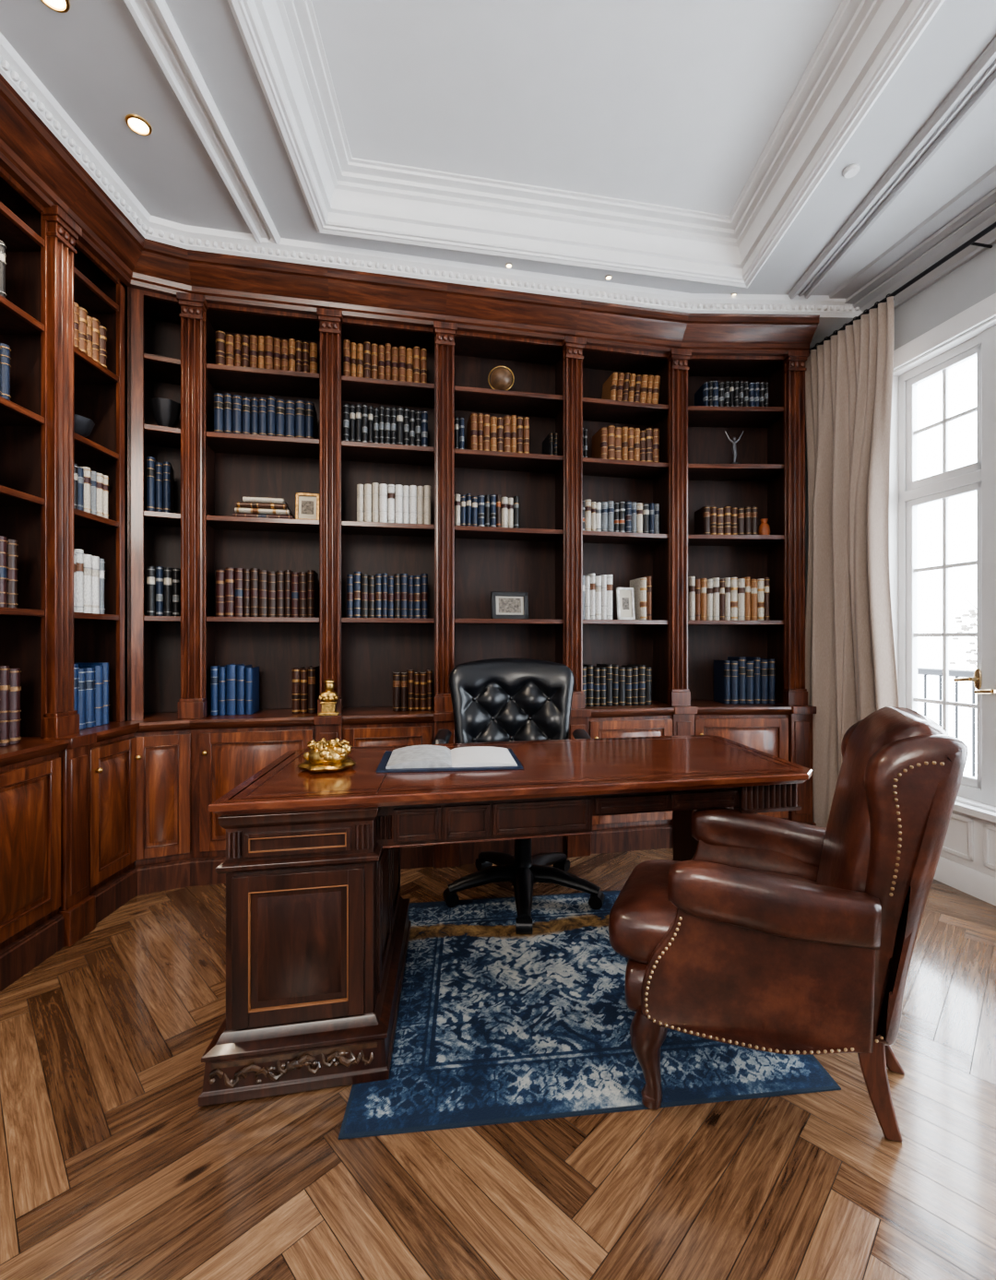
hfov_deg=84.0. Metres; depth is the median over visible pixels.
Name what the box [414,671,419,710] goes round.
book
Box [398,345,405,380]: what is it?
book
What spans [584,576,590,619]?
book
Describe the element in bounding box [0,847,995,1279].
floor
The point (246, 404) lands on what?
book
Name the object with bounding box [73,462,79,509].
book
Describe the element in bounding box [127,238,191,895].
bookcase
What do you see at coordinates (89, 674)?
book
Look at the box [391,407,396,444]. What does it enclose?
book
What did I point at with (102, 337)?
book
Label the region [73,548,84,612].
book
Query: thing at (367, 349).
book
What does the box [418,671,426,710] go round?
book
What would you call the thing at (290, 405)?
book
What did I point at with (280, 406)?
book
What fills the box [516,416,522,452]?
book
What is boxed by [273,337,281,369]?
book
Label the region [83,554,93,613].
book
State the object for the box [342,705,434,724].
countertop
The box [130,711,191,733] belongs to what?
countertop
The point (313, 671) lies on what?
book
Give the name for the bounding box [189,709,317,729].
countertop
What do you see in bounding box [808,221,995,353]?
curtain rod
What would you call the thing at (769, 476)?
bookcase
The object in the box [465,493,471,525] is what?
book
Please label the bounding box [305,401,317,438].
book
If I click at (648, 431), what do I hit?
book
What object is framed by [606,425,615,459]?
book
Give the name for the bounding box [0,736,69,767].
countertop
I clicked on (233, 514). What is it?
book
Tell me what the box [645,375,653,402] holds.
book
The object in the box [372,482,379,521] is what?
book
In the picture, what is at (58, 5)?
recessed light
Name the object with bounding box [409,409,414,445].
book
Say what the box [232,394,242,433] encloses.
book
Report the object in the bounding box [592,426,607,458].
book
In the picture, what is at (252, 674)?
book
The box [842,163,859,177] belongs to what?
smoke detector
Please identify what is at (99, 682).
book
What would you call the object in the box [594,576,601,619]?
book
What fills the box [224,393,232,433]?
book
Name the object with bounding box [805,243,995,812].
wall
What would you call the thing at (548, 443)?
book
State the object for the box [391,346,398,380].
book
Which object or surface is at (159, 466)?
book
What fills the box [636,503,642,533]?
book
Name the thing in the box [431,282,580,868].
bookcase
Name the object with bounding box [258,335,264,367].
book
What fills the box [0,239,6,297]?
book
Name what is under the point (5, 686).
book
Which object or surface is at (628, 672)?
book
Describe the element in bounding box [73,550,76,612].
book
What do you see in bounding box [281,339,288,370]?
book
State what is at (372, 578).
book
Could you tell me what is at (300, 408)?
book
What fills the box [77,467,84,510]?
book
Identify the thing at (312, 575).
book
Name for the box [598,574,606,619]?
book
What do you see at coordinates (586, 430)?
book
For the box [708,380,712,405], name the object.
book
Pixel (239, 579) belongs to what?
book
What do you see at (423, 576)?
book
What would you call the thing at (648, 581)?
book
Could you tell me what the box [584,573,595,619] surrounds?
book
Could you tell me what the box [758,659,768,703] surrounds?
book
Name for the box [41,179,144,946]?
bookcase
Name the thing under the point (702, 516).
book
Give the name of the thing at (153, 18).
trim
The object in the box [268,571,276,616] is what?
book
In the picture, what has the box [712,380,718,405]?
book
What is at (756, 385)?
book
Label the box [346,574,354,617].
book
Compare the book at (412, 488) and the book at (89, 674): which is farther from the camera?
the book at (412, 488)
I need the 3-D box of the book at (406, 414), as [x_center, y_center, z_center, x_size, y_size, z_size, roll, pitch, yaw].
[-0.524,-1.181,3.156,0.030,0.219,0.176,0,0,-11]
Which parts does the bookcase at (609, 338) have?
shelf, shelf, shelf, shelf, door, cornice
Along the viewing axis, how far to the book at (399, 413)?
3.06 m
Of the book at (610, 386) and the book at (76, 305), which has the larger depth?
the book at (610, 386)
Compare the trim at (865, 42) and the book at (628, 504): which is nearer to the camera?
the trim at (865, 42)
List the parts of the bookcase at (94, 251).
shelf, shelf, shelf, shelf, shelf, knob, cornice, door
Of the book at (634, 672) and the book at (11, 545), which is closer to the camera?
the book at (11, 545)
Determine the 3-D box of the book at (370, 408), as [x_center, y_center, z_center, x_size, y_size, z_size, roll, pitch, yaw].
[-0.715,-1.178,3.116,0.028,0.214,0.176,0,0,-11]
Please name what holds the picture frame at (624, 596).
on the bookcase at (609, 338)
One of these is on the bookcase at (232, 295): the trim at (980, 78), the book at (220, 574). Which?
the book at (220, 574)
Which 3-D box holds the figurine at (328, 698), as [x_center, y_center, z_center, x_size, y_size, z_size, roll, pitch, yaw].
[-0.879,0.297,2.871,0.100,0.185,0.058,0,0,-11]
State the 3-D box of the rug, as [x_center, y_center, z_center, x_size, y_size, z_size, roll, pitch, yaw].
[0.235,1.217,2.035,1.397,0.004,1.220,0,0,-6]
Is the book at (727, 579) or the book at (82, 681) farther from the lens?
the book at (727, 579)
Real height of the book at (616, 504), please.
0.184 m
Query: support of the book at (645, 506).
on the bookcase at (609, 338)
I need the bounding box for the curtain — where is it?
[805,293,899,828]
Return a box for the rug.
[338,889,841,1139]
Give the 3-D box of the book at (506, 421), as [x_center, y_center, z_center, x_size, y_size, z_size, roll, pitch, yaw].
[0.041,-1.181,3.261,0.041,0.219,0.176,0,0,-11]
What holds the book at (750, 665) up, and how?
on the bookcase at (769, 476)
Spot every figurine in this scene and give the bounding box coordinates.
[318,678,339,715]
[724,430,743,463]
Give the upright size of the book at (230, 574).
0.257 m
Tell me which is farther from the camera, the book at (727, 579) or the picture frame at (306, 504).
the book at (727, 579)
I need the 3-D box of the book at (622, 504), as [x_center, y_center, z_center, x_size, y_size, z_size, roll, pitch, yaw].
[0.735,-0.738,3.408,0.040,0.193,0.176,0,0,-11]
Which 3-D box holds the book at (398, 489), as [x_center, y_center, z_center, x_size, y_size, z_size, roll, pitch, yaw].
[-0.563,-0.750,3.140,0.042,0.218,0.176,0,0,-11]
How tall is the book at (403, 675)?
0.207 m
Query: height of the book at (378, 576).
0.242 m
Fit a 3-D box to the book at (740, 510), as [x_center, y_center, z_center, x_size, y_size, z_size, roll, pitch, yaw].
[1.500,-0.728,3.483,0.042,0.174,0.176,0,0,-1]
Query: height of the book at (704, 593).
0.259 m
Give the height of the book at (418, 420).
0.210 m
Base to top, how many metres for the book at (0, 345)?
0.193 m
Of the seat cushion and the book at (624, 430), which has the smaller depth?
the seat cushion
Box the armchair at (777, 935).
[608,706,968,1142]
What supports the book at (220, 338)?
on the bookcase at (232, 295)
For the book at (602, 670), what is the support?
on the bookcase at (609, 338)
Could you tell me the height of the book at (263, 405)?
0.208 m
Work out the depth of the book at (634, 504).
3.34 m
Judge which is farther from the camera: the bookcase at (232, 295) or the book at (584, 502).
the book at (584, 502)
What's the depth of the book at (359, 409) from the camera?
3.02 m
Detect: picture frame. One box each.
[295,492,319,520]
[490,591,528,618]
[616,587,635,619]
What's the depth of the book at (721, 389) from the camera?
3.40 m
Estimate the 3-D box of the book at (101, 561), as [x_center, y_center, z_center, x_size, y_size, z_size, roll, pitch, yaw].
[-1.912,-0.248,2.565,0.176,0.255,0.036,0,0,0]
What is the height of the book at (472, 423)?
0.220 m
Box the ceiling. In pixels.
[0,0,995,295]
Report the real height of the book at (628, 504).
0.192 m
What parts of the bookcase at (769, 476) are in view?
shelf, shelf, shelf, shelf, door, cornice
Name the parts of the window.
handle, handle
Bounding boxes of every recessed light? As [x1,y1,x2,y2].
[40,0,70,12]
[125,113,152,135]
[505,262,512,268]
[604,274,612,279]
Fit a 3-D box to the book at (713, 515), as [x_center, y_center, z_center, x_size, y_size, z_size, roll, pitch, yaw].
[1.326,-0.730,3.474,0.037,0.177,0.176,0,0,-1]
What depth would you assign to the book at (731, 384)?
3.40 m
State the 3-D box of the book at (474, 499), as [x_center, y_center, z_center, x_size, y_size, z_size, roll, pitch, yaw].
[-0.146,-0.730,3.229,0.036,0.179,0.176,0,0,-11]
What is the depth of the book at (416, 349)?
3.08 m
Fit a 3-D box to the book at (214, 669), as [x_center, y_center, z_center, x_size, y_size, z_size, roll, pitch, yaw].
[-1.496,0.266,2.961,0.038,0.254,0.176,0,0,-11]
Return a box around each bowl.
[73,414,94,437]
[150,397,180,427]
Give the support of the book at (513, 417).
on the bookcase at (483, 329)
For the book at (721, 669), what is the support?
on the bookcase at (769, 476)
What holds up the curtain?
hanging from the curtain rod
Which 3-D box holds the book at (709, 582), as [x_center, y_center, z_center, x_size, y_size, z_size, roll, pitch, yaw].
[1.305,-0.247,3.478,0.038,0.252,0.176,0,0,-1]
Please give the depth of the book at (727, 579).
3.40 m
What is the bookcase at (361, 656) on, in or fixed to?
on the floor
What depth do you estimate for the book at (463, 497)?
3.14 m
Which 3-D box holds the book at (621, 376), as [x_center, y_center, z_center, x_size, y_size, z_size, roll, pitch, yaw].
[0.722,-1.512,3.395,0.054,0.182,0.176,0,0,-11]
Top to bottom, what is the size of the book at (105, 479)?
0.201 m
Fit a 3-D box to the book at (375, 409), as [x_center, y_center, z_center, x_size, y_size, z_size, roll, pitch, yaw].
[-0.685,-1.174,3.120,0.028,0.206,0.176,0,0,-11]
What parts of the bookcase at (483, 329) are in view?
shelf, shelf, shelf, shelf, cornice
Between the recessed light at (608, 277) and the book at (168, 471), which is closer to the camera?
the book at (168, 471)
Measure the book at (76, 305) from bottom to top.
0.199 m
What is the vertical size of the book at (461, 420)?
0.188 m
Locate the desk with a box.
[198,734,812,1106]
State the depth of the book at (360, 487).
3.03 m
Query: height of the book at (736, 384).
0.167 m
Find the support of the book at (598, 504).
on the bookcase at (609, 338)
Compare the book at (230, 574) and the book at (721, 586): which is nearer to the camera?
the book at (230, 574)
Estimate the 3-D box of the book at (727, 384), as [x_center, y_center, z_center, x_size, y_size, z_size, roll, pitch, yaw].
[1.409,-1.505,3.474,0.030,0.167,0.176,0,0,-1]
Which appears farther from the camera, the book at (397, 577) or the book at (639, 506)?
the book at (639, 506)
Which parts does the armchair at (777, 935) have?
rail, leg, panel, panel, armrest, seat, nailhead trim, armrest, leg, backrest, leg, nailhead trim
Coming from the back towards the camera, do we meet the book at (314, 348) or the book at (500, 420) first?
the book at (500, 420)
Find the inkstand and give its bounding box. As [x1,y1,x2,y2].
[297,737,355,772]
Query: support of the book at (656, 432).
on the bookcase at (609, 338)
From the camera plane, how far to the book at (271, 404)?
2.93 m
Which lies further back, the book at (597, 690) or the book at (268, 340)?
the book at (597, 690)
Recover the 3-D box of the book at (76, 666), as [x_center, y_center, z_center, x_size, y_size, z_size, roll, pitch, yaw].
[-1.907,0.249,2.396,0.176,0.288,0.049,0,0,0]
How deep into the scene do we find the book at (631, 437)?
3.33 m
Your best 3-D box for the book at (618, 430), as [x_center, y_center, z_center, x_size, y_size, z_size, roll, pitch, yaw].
[0.712,-1.175,3.402,0.046,0.207,0.176,0,0,-11]
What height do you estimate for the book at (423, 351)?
0.205 m
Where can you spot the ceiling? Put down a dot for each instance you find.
(674, 103)
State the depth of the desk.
1.56 m
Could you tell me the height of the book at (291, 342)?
0.190 m
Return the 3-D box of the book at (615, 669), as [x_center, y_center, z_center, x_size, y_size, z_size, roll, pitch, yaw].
[0.695,0.272,3.393,0.035,0.242,0.176,0,0,-11]
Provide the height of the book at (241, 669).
0.256 m
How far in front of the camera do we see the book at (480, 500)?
3.15 m
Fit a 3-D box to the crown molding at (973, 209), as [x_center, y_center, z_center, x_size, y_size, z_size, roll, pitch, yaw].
[2.542,-1.911,0.675,0.280,0.141,6.533,0,0,-11]
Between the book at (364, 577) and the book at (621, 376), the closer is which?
the book at (364, 577)
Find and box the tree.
[948,594,976,666]
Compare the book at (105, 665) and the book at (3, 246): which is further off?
the book at (105, 665)
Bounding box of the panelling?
[939,810,995,877]
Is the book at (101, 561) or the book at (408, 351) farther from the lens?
the book at (408, 351)
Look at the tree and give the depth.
11.23 m
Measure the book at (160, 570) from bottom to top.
0.251 m
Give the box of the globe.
[487,366,514,390]
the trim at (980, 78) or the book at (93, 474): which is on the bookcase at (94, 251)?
the book at (93, 474)
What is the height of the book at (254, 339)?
0.187 m
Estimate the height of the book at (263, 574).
0.249 m
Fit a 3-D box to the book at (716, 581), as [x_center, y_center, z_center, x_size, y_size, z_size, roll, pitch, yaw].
[1.345,-0.252,3.481,0.040,0.262,0.176,0,0,-1]
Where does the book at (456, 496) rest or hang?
on the bookcase at (483, 329)
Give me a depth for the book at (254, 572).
2.92 m
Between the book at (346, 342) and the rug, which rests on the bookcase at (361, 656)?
the book at (346, 342)
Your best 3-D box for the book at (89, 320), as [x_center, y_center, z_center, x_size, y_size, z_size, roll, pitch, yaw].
[-1.913,-1.357,2.489,0.176,0.191,0.040,0,0,0]
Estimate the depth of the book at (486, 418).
3.16 m
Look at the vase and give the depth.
3.44 m
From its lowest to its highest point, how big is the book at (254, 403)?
0.209 m
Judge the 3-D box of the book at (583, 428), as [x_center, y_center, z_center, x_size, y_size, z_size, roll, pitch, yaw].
[0.483,-1.162,3.349,0.023,0.182,0.176,0,0,-11]
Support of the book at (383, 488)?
on the bookcase at (361, 656)
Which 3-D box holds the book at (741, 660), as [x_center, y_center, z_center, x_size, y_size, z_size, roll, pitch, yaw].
[1.505,0.250,3.478,0.046,0.286,0.176,0,0,-1]
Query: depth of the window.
2.84 m
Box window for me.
[888,292,995,823]
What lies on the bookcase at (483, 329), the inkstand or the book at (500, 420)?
the book at (500, 420)
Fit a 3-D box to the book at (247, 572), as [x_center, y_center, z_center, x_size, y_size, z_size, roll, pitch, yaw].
[-1.338,-0.247,2.989,0.033,0.252,0.176,0,0,-11]
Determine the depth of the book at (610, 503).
3.31 m
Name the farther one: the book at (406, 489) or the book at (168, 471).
the book at (406, 489)
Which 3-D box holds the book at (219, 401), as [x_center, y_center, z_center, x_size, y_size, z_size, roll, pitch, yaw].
[-1.474,-1.178,2.962,0.049,0.214,0.176,0,0,-11]
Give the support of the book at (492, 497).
on the bookcase at (483, 329)
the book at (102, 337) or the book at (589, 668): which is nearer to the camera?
the book at (102, 337)
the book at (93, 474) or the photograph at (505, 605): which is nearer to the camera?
the book at (93, 474)
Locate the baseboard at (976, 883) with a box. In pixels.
[933,856,995,905]
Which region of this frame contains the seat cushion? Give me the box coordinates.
[608,859,816,963]
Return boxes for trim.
[0,32,862,347]
[123,0,280,244]
[227,0,945,288]
[788,36,995,299]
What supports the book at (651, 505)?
on the bookcase at (609, 338)
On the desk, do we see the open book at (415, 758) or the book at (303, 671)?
the open book at (415, 758)
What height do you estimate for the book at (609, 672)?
0.244 m
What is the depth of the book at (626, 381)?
3.32 m
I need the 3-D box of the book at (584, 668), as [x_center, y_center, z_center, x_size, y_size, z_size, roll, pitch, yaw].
[0.493,0.276,3.351,0.044,0.234,0.176,0,0,-11]
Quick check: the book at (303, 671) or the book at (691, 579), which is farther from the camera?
the book at (691, 579)
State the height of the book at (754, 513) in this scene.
0.181 m
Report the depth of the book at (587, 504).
3.28 m
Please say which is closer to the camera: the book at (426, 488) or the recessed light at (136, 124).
the recessed light at (136, 124)
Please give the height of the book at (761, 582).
0.256 m
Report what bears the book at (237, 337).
on the bookcase at (232, 295)
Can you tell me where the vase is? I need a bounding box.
[758,518,770,534]
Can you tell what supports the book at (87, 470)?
on the bookcase at (94, 251)
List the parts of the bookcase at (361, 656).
cornice, shelf, shelf, shelf, shelf, door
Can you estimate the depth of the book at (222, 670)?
2.89 m
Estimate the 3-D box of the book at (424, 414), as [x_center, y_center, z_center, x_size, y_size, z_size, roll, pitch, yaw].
[-0.424,-1.174,3.168,0.037,0.207,0.176,0,0,-11]
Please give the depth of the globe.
3.23 m
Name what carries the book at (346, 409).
on the bookcase at (361, 656)
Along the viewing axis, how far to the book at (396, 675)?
3.06 m
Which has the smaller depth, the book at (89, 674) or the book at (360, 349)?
the book at (89, 674)
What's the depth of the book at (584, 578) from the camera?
3.27 m
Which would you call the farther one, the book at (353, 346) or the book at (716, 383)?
the book at (716, 383)
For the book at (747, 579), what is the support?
on the bookcase at (769, 476)
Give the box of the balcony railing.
[917,667,975,777]
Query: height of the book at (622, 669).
0.228 m
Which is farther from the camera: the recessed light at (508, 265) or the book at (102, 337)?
the recessed light at (508, 265)
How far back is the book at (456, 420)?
3.13 m
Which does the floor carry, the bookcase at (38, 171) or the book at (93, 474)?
the bookcase at (38, 171)
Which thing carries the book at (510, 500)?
on the bookcase at (483, 329)
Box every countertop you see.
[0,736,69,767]
[79,721,139,742]
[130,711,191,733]
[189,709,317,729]
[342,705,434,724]
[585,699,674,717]
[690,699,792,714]
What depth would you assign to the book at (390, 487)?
3.06 m
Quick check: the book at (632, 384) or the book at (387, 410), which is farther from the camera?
the book at (632, 384)
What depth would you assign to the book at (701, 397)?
3.43 m
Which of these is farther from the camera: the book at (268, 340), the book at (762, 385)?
the book at (762, 385)
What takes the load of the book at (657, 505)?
on the bookcase at (609, 338)
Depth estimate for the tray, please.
1.85 m
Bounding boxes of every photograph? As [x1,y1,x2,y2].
[298,496,316,519]
[496,595,523,615]
[619,590,632,616]
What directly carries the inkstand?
on the desk
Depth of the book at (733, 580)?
3.40 m
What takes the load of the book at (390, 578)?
on the bookcase at (361, 656)
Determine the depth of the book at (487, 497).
3.16 m
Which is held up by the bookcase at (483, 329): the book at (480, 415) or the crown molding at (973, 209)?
the book at (480, 415)
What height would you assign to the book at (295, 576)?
0.239 m
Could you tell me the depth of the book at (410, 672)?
3.08 m
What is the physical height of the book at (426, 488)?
0.223 m
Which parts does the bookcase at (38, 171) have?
shelf, shelf, shelf, shelf, shelf, door, cornice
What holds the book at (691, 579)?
on the bookcase at (769, 476)
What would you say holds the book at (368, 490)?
on the bookcase at (361, 656)
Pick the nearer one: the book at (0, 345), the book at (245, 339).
the book at (0, 345)
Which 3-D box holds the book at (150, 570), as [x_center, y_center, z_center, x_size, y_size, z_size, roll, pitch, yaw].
[-1.776,-0.245,2.849,0.037,0.248,0.176,0,0,-25]
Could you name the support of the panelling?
attached to the wall
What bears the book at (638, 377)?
on the bookcase at (609, 338)
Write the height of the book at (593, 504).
0.180 m
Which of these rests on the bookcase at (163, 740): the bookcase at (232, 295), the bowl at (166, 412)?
the bowl at (166, 412)
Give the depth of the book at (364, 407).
3.03 m
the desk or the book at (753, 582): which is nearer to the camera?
the desk
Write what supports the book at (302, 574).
on the bookcase at (232, 295)
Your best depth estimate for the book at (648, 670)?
3.36 m
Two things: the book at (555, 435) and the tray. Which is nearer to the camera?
the tray
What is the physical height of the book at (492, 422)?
0.208 m
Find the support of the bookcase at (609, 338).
on the floor
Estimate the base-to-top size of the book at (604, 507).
0.181 m
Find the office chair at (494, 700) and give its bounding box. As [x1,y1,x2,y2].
[431,658,604,934]
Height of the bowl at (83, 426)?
0.100 m
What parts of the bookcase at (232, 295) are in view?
door, cornice, shelf, shelf, shelf, shelf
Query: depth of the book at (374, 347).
3.04 m
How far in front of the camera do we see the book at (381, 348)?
3.04 m
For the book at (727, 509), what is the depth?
3.40 m
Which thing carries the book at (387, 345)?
on the bookcase at (361, 656)
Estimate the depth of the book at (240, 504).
2.94 m
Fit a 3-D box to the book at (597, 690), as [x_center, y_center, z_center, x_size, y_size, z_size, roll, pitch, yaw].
[0.577,0.280,3.366,0.038,0.227,0.176,0,0,-11]
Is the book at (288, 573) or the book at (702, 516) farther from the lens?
the book at (702, 516)
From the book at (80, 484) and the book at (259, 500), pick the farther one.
the book at (259, 500)
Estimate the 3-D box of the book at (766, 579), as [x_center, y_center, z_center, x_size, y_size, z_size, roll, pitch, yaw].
[1.661,-0.254,3.489,0.033,0.267,0.176,0,0,-1]
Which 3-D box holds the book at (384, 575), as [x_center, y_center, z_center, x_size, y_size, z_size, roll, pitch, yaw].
[-0.638,-0.244,3.125,0.030,0.246,0.176,0,0,-11]
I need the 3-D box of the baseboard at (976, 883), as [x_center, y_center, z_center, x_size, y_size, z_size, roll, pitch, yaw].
[2.664,1.160,0.700,0.030,0.120,6.533,0,0,-11]
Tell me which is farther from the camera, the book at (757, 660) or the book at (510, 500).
the book at (757, 660)
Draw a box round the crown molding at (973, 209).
[809,165,995,348]
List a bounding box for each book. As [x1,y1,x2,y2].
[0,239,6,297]
[0,343,11,400]
[0,344,1,396]
[0,535,8,607]
[0,665,10,746]
[6,539,18,607]
[9,668,21,744]
[73,302,79,348]
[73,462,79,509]
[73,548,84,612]
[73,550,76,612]
[73,662,109,723]
[73,663,79,713]
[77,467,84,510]
[78,307,87,355]
[78,466,91,512]
[78,665,104,725]
[78,668,86,729]
[79,667,94,727]
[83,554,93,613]
[86,315,93,357]
[90,471,97,515]
[91,317,100,364]
[92,556,100,613]
[96,473,104,517]
[98,325,106,367]
[99,558,105,614]
[102,474,108,518]
[146,456,156,511]
[146,566,155,616]
[155,462,163,511]
[155,566,164,616]
[163,461,173,512]
[164,567,172,616]
[172,568,180,616]
[210,664,226,715]
[213,392,224,432]
[215,330,225,365]
[215,568,225,616]
[218,665,226,715]
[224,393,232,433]
[225,333,235,366]
[225,567,235,616]
[225,663,243,715]
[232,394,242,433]
[232,512,295,519]
[234,333,241,366]
[234,507,294,516]
[234,568,244,616]
[235,501,291,510]
[236,664,251,714]
[241,334,249,367]
[242,396,250,434]
[242,497,287,505]
[243,568,250,616]
[245,666,259,714]
[249,334,258,367]
[250,397,259,435]
[250,568,260,616]
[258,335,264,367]
[258,397,267,435]
[259,569,269,616]
[264,335,273,368]
[267,396,275,436]
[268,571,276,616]
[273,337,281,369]
[275,399,285,437]
[276,570,284,616]
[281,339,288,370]
[284,400,295,437]
[284,569,293,616]
[288,338,296,371]
[291,572,299,616]
[292,666,304,713]
[295,400,305,438]
[296,340,302,371]
[299,571,307,616]
[300,667,308,713]
[302,342,309,372]
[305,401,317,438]
[307,569,318,617]
[308,665,319,712]
[309,342,319,373]
[343,339,350,376]
[343,403,349,440]
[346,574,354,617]
[349,404,355,441]
[350,342,356,377]
[354,571,362,617]
[355,403,362,441]
[356,343,363,377]
[356,484,364,521]
[361,574,368,617]
[362,404,367,442]
[363,341,371,378]
[364,484,372,521]
[367,405,373,442]
[368,575,375,617]
[371,343,378,379]
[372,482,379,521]
[373,407,379,443]
[375,573,381,617]
[376,745,523,772]
[378,344,384,379]
[379,405,384,443]
[379,483,387,522]
[381,573,387,617]
[384,406,391,443]
[385,343,391,379]
[387,484,394,522]
[388,576,393,617]
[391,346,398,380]
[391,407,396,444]
[392,671,400,711]
[393,573,400,617]
[394,484,402,522]
[396,406,402,444]
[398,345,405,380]
[400,573,407,617]
[400,672,407,711]
[402,407,409,445]
[402,485,409,523]
[405,347,413,381]
[406,668,414,711]
[407,575,414,617]
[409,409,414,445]
[409,485,416,523]
[413,345,420,382]
[413,575,420,617]
[414,410,421,446]
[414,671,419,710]
[416,485,423,523]
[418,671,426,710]
[420,348,426,382]
[420,411,427,446]
[420,573,427,617]
[423,485,430,524]
[425,668,432,710]
[454,416,459,448]
[454,494,460,525]
[459,417,464,449]
[460,495,465,525]
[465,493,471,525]
[466,413,477,450]
[471,496,477,526]
[477,413,483,450]
[477,495,485,526]
[483,414,489,450]
[484,494,489,526]
[489,416,497,450]
[489,494,496,527]
[496,494,500,527]
[497,416,503,451]
[500,497,508,527]
[503,415,510,451]
[508,497,513,527]
[510,414,516,452]
[512,496,519,528]
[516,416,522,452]
[522,416,529,453]
[542,432,553,454]
[553,432,557,455]
[582,427,583,457]
[582,499,585,530]
[582,575,585,619]
[582,663,593,706]
[582,665,586,706]
[583,428,587,457]
[584,499,591,531]
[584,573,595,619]
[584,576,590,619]
[591,501,596,531]
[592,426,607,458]
[593,666,600,706]
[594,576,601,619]
[594,666,606,706]
[595,502,601,531]
[596,663,613,705]
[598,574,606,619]
[601,372,617,400]
[601,501,607,531]
[604,500,614,532]
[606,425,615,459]
[606,574,613,619]
[610,663,618,705]
[614,426,621,459]
[614,502,618,532]
[616,372,624,401]
[617,500,625,532]
[618,666,626,705]
[620,426,628,460]
[621,664,638,705]
[622,372,629,401]
[624,666,632,705]
[625,501,631,533]
[628,373,636,402]
[628,426,634,460]
[628,663,645,705]
[629,577,647,619]
[631,502,636,533]
[633,374,641,402]
[633,427,639,461]
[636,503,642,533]
[639,374,648,402]
[640,430,645,461]
[642,503,649,533]
[643,427,652,462]
[644,576,651,619]
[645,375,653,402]
[645,666,651,704]
[649,503,654,533]
[651,375,660,403]
[652,428,659,462]
[653,503,659,533]
[687,576,695,620]
[694,381,708,405]
[694,505,711,534]
[695,579,700,620]
[699,578,707,620]
[706,579,712,620]
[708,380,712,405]
[710,506,716,534]
[710,577,719,620]
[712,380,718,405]
[713,660,730,703]
[716,508,723,534]
[718,381,724,406]
[718,579,724,620]
[722,506,731,534]
[722,577,730,620]
[723,380,729,406]
[727,656,746,703]
[729,380,734,406]
[730,577,737,620]
[730,660,738,703]
[731,507,737,534]
[734,380,739,406]
[737,507,745,534]
[737,576,750,620]
[737,578,745,620]
[738,380,744,406]
[742,656,760,703]
[743,380,748,406]
[744,506,751,534]
[746,660,754,703]
[748,382,754,406]
[750,579,758,620]
[751,506,758,534]
[754,381,759,406]
[757,578,764,620]
[758,381,764,406]
[758,577,770,620]
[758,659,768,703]
[760,658,775,703]
[764,381,769,406]
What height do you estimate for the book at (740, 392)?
0.173 m
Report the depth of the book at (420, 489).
3.09 m
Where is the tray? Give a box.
[297,757,355,772]
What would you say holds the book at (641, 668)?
on the bookcase at (609, 338)
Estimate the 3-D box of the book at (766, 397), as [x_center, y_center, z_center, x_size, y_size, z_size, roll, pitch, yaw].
[1.656,-1.504,3.489,0.026,0.167,0.176,0,0,-1]
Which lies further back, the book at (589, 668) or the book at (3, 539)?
the book at (589, 668)
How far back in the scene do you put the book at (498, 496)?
3.18 m
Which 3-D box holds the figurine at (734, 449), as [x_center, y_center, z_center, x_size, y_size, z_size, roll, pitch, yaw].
[1.455,-1.179,3.407,0.099,0.216,0.064,0,0,-32]
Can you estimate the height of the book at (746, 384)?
0.168 m
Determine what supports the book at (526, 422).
on the bookcase at (483, 329)
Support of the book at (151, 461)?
on the bookcase at (163, 740)
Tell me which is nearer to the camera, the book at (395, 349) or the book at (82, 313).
the book at (82, 313)
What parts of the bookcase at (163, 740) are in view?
cornice, door, shelf, shelf, shelf, shelf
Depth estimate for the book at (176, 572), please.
2.83 m
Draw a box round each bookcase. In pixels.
[0,73,93,992]
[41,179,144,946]
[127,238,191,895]
[176,249,329,886]
[313,267,447,869]
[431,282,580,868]
[561,299,688,857]
[666,313,819,827]
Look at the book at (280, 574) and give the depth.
2.94 m
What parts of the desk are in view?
drawer, door, panel, panel, drawer, drawer, drawer, drawer, drawer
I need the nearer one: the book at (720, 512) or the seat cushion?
the seat cushion
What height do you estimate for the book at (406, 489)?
0.217 m
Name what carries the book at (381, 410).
on the bookcase at (361, 656)
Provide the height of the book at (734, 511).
0.174 m
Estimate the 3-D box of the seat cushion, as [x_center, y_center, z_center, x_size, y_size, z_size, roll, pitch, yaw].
[0.663,0.805,1.617,0.630,0.163,0.473,0,0,18]
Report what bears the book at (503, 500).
on the bookcase at (483, 329)
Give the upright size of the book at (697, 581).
0.254 m
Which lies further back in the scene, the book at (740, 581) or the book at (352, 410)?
the book at (740, 581)
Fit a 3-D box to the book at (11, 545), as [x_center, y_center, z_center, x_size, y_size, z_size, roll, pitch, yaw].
[-1.911,-0.250,2.095,0.176,0.258,0.038,0,0,0]
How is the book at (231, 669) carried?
on the bookcase at (232, 295)

